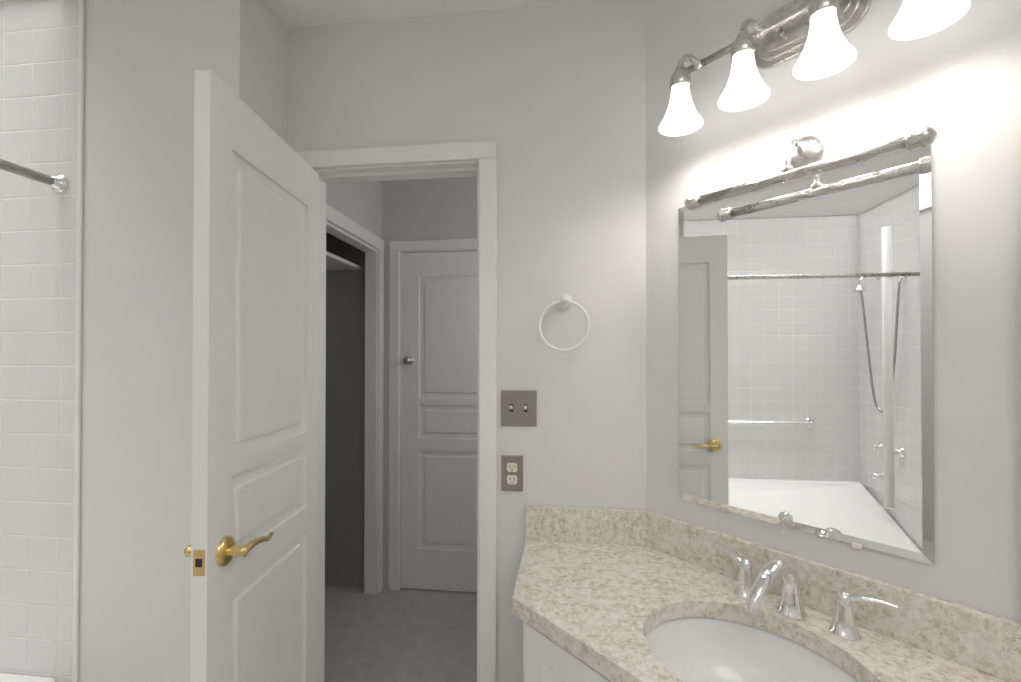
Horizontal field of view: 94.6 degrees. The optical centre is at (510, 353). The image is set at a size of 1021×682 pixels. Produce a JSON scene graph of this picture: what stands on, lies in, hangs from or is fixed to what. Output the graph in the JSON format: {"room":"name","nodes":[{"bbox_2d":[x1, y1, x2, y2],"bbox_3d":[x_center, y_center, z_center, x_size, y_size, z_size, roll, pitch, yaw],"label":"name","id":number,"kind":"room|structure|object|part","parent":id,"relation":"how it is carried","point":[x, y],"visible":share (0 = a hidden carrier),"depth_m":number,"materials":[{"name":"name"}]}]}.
{"room":"bathroom","nodes":[
{"label":"bathroom","id":0,"kind":"room"},
{"bbox_2d":[79,0,287,681],"bbox_3d":[-1.503,0.140,1.648,1.459,2.530,0.352,0,-1,7],"label":"wall","id":1,"kind":"structure","parent":0,"point":[145,60],"depth_m":1.43,"materials":[{"name":"paint"}]},
{"bbox_2d":[0,0,84,681],"bbox_3d":[-1.724,-0.061,1.496,0.820,2.130,0.009,0,-1,7],"label":"wall tile","id":2,"kind":"structure","parent":1,"relation":"attached to","point":[42,58],"depth_m":1.46,"materials":[{"name":"white tile"}]},
{"bbox_2d":[0,158,68,193],"bbox_3d":[-1.502,-0.532,0.562,0.060,0.060,1.801,0,-1,7],"label":"curtain rod","id":3,"kind":"object","parent":2,"relation":"attached to","point":[58,183],"visible":1,"depth_m":1.39,"materials":[{"name":"silver metal"}]},
{"bbox_2d":[325,232,364,587],"bbox_3d":[-1.286,0.147,2.336,0.730,2.530,1.160,0,-1,7],"label":"wall","id":4,"kind":"structure","parent":0,"point":[345,431],"depth_m":2.88,"materials":[{"name":"paint"}]},
{"bbox_2d":[326,251,360,270],"bbox_3d":[-1.261,-0.497,2.378,0.569,0.080,1.073,0,-1,7],"label":"closet shelf","id":5,"kind":"object","parent":4,"relation":"attached to","point":[334,262],"visible":0.07,"depth_m":2.72,"materials":[{"name":"white paint"}]},
{"bbox_2d":[326,204,383,594],"bbox_3d":[-0.875,0.360,2.333,0.088,2.105,1.050,0,-1,7],"label":"door frame","id":6,"kind":"structure","parent":4,"relation":"attached to","point":[373,490],"depth_m":2.78,"materials":[{"name":"white paint"}]},
{"bbox_2d":[326,181,381,484],"bbox_3d":[-0.886,0.147,2.310,0.070,2.530,1.114,0,-1,7],"label":"wall","id":7,"kind":"structure","parent":0,"point":[360,203],"depth_m":2.60,"materials":[{"name":"paint"}]},
{"bbox_2d":[324,585,476,681],"bbox_3d":[-0.349,1.442,2.277,2.600,0.060,1.319,0,-1,7],"label":"floor","id":8,"kind":"structure","parent":0,"point":[409,635],"depth_m":2.36,"materials":[{"name":"grey carpet"}]},
{"bbox_2d":[264,0,590,28],"bbox_3d":[-0.457,-1.175,0.700,3.934,0.080,4.630,0,-1,7],"label":"ceiling","id":9,"kind":"structure","parent":0,"point":[297,13],"depth_m":1.54,"materials":[{"name":"paint"}]},
{"bbox_2d":[382,176,476,588],"bbox_3d":[-0.294,0.153,2.855,2.570,2.530,0.115,0,-1,7],"label":"wall","id":10,"kind":"structure","parent":0,"point":[431,209],"depth_m":2.84,"materials":[{"name":"paint"}]},
{"bbox_2d":[389,239,476,590],"bbox_3d":[-0.280,0.369,2.843,0.892,2.096,0.133,0,-1,7],"label":"door frame","id":11,"kind":"structure","parent":10,"relation":"attached to","point":[448,245],"depth_m":2.83,"materials":[{"name":"white paint"}]},
{"bbox_2d":[401,251,476,591],"bbox_3d":[-0.288,0.399,2.779,0.754,2.013,0.101,0,-1,7],"label":"hall door","id":12,"kind":"structure","parent":10,"relation":"in","point":[438,420],"depth_m":2.81,"materials":[{"name":"white paint"}]},
{"bbox_2d":[287,0,646,681],"bbox_3d":[0.062,0.139,1.572,1.706,2.530,0.115,0,-1,7],"label":"wall","id":13,"kind":"structure","parent":0,"point":[550,99],"depth_m":1.51,"materials":[{"name":"paint"}]},
{"bbox_2d":[184,70,318,681],"bbox_3d":[-0.653,0.386,1.311,0.156,2.008,0.584,0,-1,7],"label":"bathroom door","id":14,"kind":"structure","parent":13,"relation":"in","point":[250,550],"depth_m":1.20,"materials":[{"name":"white paint"}]},
{"bbox_2d":[296,140,496,681],"bbox_3d":[-0.392,0.358,1.627,0.716,2.093,0.149,0,-1,7],"label":"door frame","id":15,"kind":"structure","parent":13,"relation":"attached to","point":[478,159],"depth_m":1.53,"materials":[{"name":"white paint"}]},
{"bbox_2d":[501,455,522,490],"bbox_3d":[0.005,0.385,1.514,0.070,0.114,0.009,0,-1,7],"label":"electrical outlet plate","id":16,"kind":"object","parent":13,"relation":"attached to","point":[511,472],"visible":1,"depth_m":1.51,"materials":[{"name":"grey metal"}]},
{"bbox_2d":[501,390,536,425],"bbox_3d":[0.025,0.175,1.508,0.116,0.114,0.020,0,-1,7],"label":"switch plate","id":17,"kind":"object","parent":13,"relation":"attached to","point":[518,407],"visible":1,"depth_m":1.51,"materials":[{"name":"grey metal"}]},
{"bbox_2d":[538,293,589,351],"bbox_3d":[0.167,-0.098,1.472,0.162,0.187,0.062,0,-1,7],"label":"towel ring","id":18,"kind":"object","parent":13,"relation":"attached to","point":[563,301],"visible":0.98,"depth_m":1.45,"materials":[{"name":"white plastic"}]},
{"bbox_2d":[645,0,1020,622],"bbox_3d":[0.943,0.132,0.897,0.115,2.530,1.620,0,-1,-38],"label":"wall","id":19,"kind":"structure","parent":0,"point":[956,85],"depth_m":0.94,"materials":[{"name":"paint"}]},
{"bbox_2d":[678,145,934,565],"bbox_3d":[0.665,0.000,1.154,0.399,0.866,0.399,0,-1,7],"label":"vanity mirror","id":20,"kind":"object","parent":19,"relation":"attached to","point":[806,384],"visible":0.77,"depth_m":1.09,"materials":[{"name":"clear glass"}]},
{"bbox_2d":[684,126,936,210],"bbox_3d":[0.626,-0.448,1.066,0.372,0.134,0.372,0,-1,7],"label":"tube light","id":21,"kind":"object","parent":19,"relation":"attached to","point":[803,156],"visible":1,"depth_m":1.06,"materials":[{"name":"silver metal"}]},
{"bbox_2d":[658,0,970,135],"bbox_3d":[0.616,-0.720,1.049,0.223,0.261,0.641,0,-1,-38],"label":"sconce","id":22,"kind":"object","parent":19,"relation":"attached to","point":[779,36],"depth_m":1.07,"materials":[{"name":"white glass"}]},
{"bbox_3d":[0.440,-0.641,1.220,0.109,0.108,0.109,0,-1,7],"label":"glass sconce shade","id":23,"kind":"part","parent":22,"relation":"part of","materials":[{"name":"white glass"}]},
{"bbox_3d":[0.539,-0.643,1.092,0.109,0.108,0.109,0,-1,7],"label":"glass sconce shade","id":24,"kind":"part","parent":22,"relation":"part of","materials":[{"name":"white glass"}]},
{"bbox_3d":[0.639,-0.644,0.963,0.109,0.108,0.109,0,-1,7],"label":"glass sconce shade","id":25,"kind":"part","parent":22,"relation":"part of","materials":[{"name":"white glass"}]},
{"bbox_3d":[0.739,-0.645,0.835,0.109,0.108,0.109,0,-1,7],"label":"glass sconce shade","id":26,"kind":"part","parent":22,"relation":"part of","materials":[{"name":"white glass"}]},
{"bbox_3d":[-0.538,1.418,0.018,3.834,0.060,3.211,0,-1,7],"label":"floor","id":27,"kind":"structure","parent":0,"visible":0},
{"bbox_2d":[0,673,55,681],"bbox_3d":[-1.861,1.184,0.588,0.750,0.420,1.798,0,-1,7],"label":"bathtub","id":28,"kind":"object","parent":27,"relation":"on","point":[6,677],"visible":1,"depth_m":1.43,"materials":[{"name":"ceramic"}]},
{"bbox_2d":[523,621,611,681],"bbox_3d":[0.546,1.011,0.850,0.544,0.772,1.604,0,-1,-38],"label":"vanity cabinet","id":29,"kind":"object","parent":27,"relation":"on","point":[546,659],"visible":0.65,"depth_m":0.92,"materials":[{"name":"white paint"}]},
{"bbox_2d":[512,505,1020,681],"bbox_3d":[0.550,0.551,0.869,0.530,0.144,1.625,0,-1,-38],"label":"countertop","id":30,"kind":"structure","parent":29,"relation":"on","point":[603,591],"depth_m":1.08,"materials":[{"name":"stone"}]},
{"bbox_2d":[645,617,859,681],"bbox_3d":[0.470,0.724,0.916,0.430,0.200,0.430,0,-1,7],"label":"sink basin","id":31,"kind":"object","parent":30,"relation":"in","point":[694,649],"visible":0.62,"depth_m":1.07,"materials":[{"name":"ceramic"}]},
{"bbox_2d":[713,545,899,641],"bbox_3d":[0.641,0.516,1.070,0.289,0.141,0.289,0,-1,7],"label":"faucet","id":32,"kind":"object","parent":30,"relation":"on","point":[753,593],"visible":1,"depth_m":0.99,"materials":[{"name":"silver metal"}]}
]}

